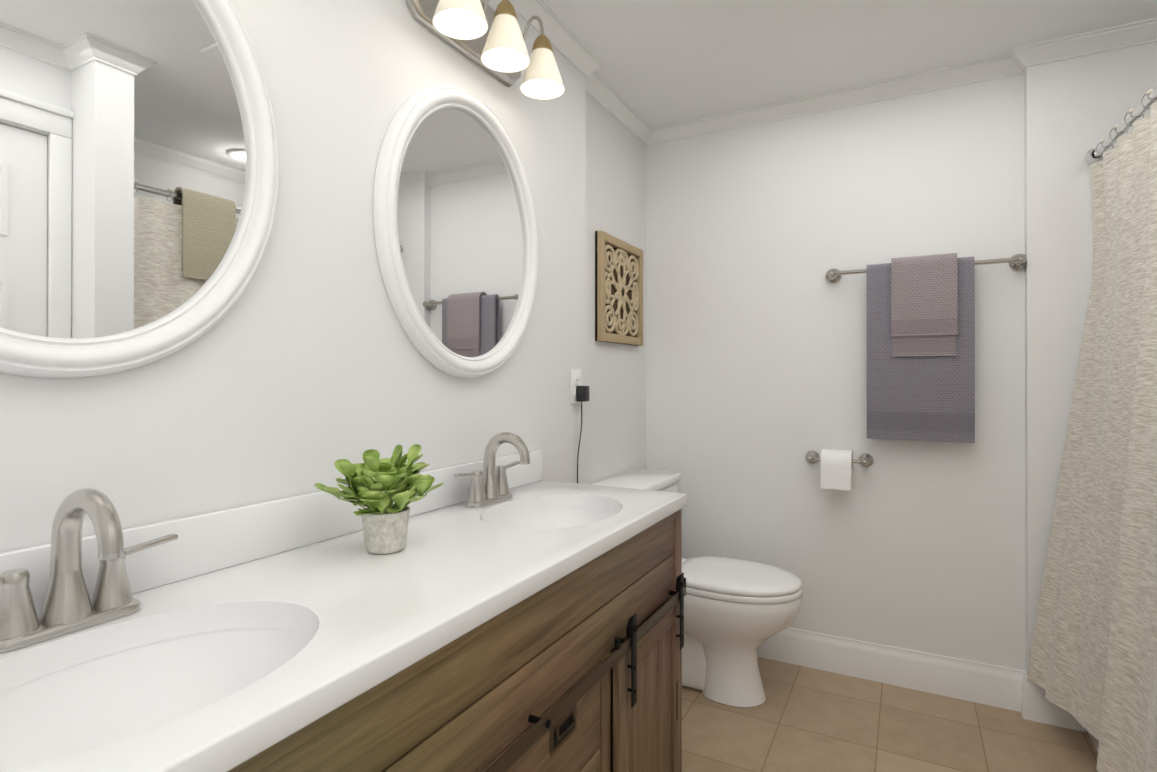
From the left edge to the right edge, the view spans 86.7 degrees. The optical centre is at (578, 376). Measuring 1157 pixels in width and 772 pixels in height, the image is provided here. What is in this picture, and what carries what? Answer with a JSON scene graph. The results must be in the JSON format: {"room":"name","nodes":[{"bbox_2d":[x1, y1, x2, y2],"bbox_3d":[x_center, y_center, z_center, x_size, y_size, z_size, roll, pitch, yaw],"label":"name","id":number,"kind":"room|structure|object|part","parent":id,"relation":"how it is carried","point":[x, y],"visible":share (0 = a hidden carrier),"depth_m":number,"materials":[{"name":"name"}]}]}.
{"room":"bathroom","nodes":[
{"label":"bathroom","id":0,"kind":"room"},
{"bbox_2d":[0,449,543,616],"bbox_3d":[-0.492,0.273,1.222,0.019,0.094,1.575,0,0,28],"label":"backsplash","id":1,"kind":"structure","parent":0,"relation":"attached to","point":[205,542],"depth_m":1.04,"materials":[{"name":"white stone"}]},
{"bbox_2d":[0,0,585,552],"bbox_3d":[-0.717,0.023,1.107,0.337,2.335,2.660,0,0,28],"label":"wall","id":2,"kind":"structure","parent":0,"point":[300,366],"depth_m":1.10,"materials":[{"name":"paint"}]},
{"bbox_3d":[-0.695,-0.370,0.830,0.036,0.745,0.640,0,0,28],"label":"mirror","id":3,"kind":"part","parent":2,"relation":"part of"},
{"bbox_3d":[-0.280,-0.368,1.606,0.036,0.745,0.640,0,0,28],"label":"mirror","id":4,"kind":"part","parent":2,"relation":"part of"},
{"bbox_2d":[405,0,564,99],"bbox_3d":[-0.213,-0.907,1.569,0.190,0.214,0.482,0,0,28],"label":"sconce","id":5,"kind":"object","parent":2,"relation":"attached to","point":[482,34],"visible":1,"depth_m":1.55,"materials":[{"name":"white glass"}]},
{"bbox_2d":[571,370,588,482],"bbox_3d":[0.009,0.393,2.136,0.044,0.830,0.072,0,0,28],"label":"electrical outlet plate","id":6,"kind":"object","parent":2,"relation":"attached to","point":[579,393],"visible":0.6,"depth_m":2.13,"materials":[{"name":"white plastic"}]},
{"bbox_2d":[586,93,645,484],"bbox_3d":[0.081,0.028,2.694,0.246,2.335,0.890,0,0,28],"label":"wall","id":7,"kind":"structure","parent":0,"point":[616,372],"depth_m":2.55,"materials":[{"name":"paint"}]},
{"bbox_2d":[595,231,642,345],"bbox_3d":[0.179,-0.353,2.585,0.030,0.430,0.430,0,0,28],"label":"art","id":8,"kind":"object","parent":7,"relation":"attached to","point":[618,291],"visible":1,"depth_m":2.55,"materials":[{"name":"brown wood"}]},
{"bbox_2d":[509,0,1156,145],"bbox_3d":[0.593,-1.116,0.900,2.354,0.058,3.225,0,0,28],"label":"crown molding","id":9,"kind":"structure","parent":7,"relation":"attached to","point":[570,46],"depth_m":2.28,"materials":[{"name":"white paint"}]},
{"bbox_2d":[646,73,1025,670],"bbox_3d":[1.484,0.026,2.348,2.554,2.335,0.175,0,0,28],"label":"wall","id":10,"kind":"structure","parent":0,"point":[756,356],"depth_m":2.48,"materials":[{"name":"paint"}]},
{"bbox_2d":[805,449,873,490],"bbox_3d":[1.022,0.363,2.424,0.254,0.148,0.124,0,0,28],"label":"paper holder","id":11,"kind":"object","parent":10,"relation":"attached to","point":[836,469],"visible":1,"depth_m":2.38,"materials":[{"name":"white paper"}]},
{"bbox_2d":[758,628,1085,731],"bbox_3d":[0.293,1.119,1.054,1.674,0.142,3.225,0,0,28],"label":"baseboard","id":12,"kind":"structure","parent":10,"relation":"attached to","point":[996,686],"depth_m":2.33,"materials":[{"name":"white"}]},
{"bbox_2d":[825,253,1026,442],"bbox_3d":[1.282,-0.105,2.298,0.676,0.688,0.103,0,0,28],"label":"towel rail","id":13,"kind":"object","parent":10,"relation":"attached to","point":[920,348],"visible":0.96,"depth_m":2.26,"materials":[{"name":"purple fabric"}]},
{"bbox_2d":[543,0,1156,127],"bbox_3d":[0.579,-1.195,0.922,2.800,0.100,3.550,0,0,28],"label":"ceiling","id":14,"kind":"structure","parent":0,"point":[665,62],"depth_m":2.08,"materials":[{"name":"paint"}]},
{"bbox_2d":[682,657,1097,771],"bbox_3d":[0.579,1.240,0.915,2.800,0.100,3.550,0,0,28],"label":"floor","id":15,"kind":"structure","parent":0,"point":[803,719],"depth_m":2.05,"materials":[{"name":"tile"}]},
{"bbox_2d":[208,501,686,771],"bbox_3d":[-0.277,0.773,1.102,0.507,0.834,1.571,0,0,28],"label":"bathroom vanity","id":16,"kind":"object","parent":15,"relation":"on","point":[535,623],"depth_m":1.04,"materials":[{"name":"brown"}]},
{"bbox_2d":[0,480,686,771],"bbox_3d":[-0.286,0.338,1.111,0.487,0.036,1.575,0,0,28],"label":"countertop","id":17,"kind":"structure","parent":16,"relation":"on","point":[209,666],"depth_m":0.83,"materials":[{"name":"white stone"}]},
{"bbox_2d":[0,488,177,652],"bbox_3d":[-0.610,0.228,0.758,0.148,0.181,0.267,0,0,28],"label":"faucet","id":18,"kind":"object","parent":17,"relation":"on","point":[68,606],"visible":1,"depth_m":0.76,"materials":[{"name":"silver metal"}]},
{"bbox_2d":[314,444,443,553],"bbox_3d":[-0.356,0.223,1.135,0.204,0.193,0.192,0,0,28],"label":"plant","id":19,"kind":"object","parent":17,"relation":"on","point":[398,481],"visible":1,"depth_m":1.10,"materials":[{"name":"green plant"}]},
{"bbox_2d":[454,432,529,507],"bbox_3d":[-0.187,0.231,1.549,0.148,0.181,0.267,0,0,28],"label":"faucet","id":20,"kind":"object","parent":17,"relation":"on","point":[491,487],"visible":1,"depth_m":1.55,"materials":[{"name":"silver metal"}]},
{"bbox_2d":[592,469,802,706],"bbox_3d":[0.476,0.802,2.372,0.740,0.780,0.450,0,0,28],"label":"toilet","id":21,"kind":"object","parent":15,"relation":"on","point":[737,612],"visible":0.56,"depth_m":2.23,"materials":[{"name":"white ceramic"}]},
{"bbox_2d":[1086,730,1098,752],"bbox_3d":[1.697,0.984,1.256,0.744,0.410,1.439,0,0,28],"label":"bathtub","id":22,"kind":"object","parent":15,"relation":"on","point":[1095,741],"visible":0.06,"depth_m":1.97,"materials":[{"name":"white ceramic"}]},
{"bbox_2d":[1024,42,1156,673],"bbox_3d":[2.069,0.025,1.907,1.105,2.335,0.050,0,0,28],"label":"wall","id":23,"kind":"structure","parent":0,"point":[1076,109],"depth_m":2.11,"materials":[{"name":"paint"}]},
{"bbox_2d":[1026,87,1156,771],"bbox_3d":[1.351,0.132,1.438,0.221,1.818,1.447,0,0,25],"label":"shower curtain","id":24,"kind":"object","parent":23,"relation":"attached to","point":[1092,668],"visible":1,"depth_m":1.76,"materials":[{"name":"beige fabric"}]}
]}

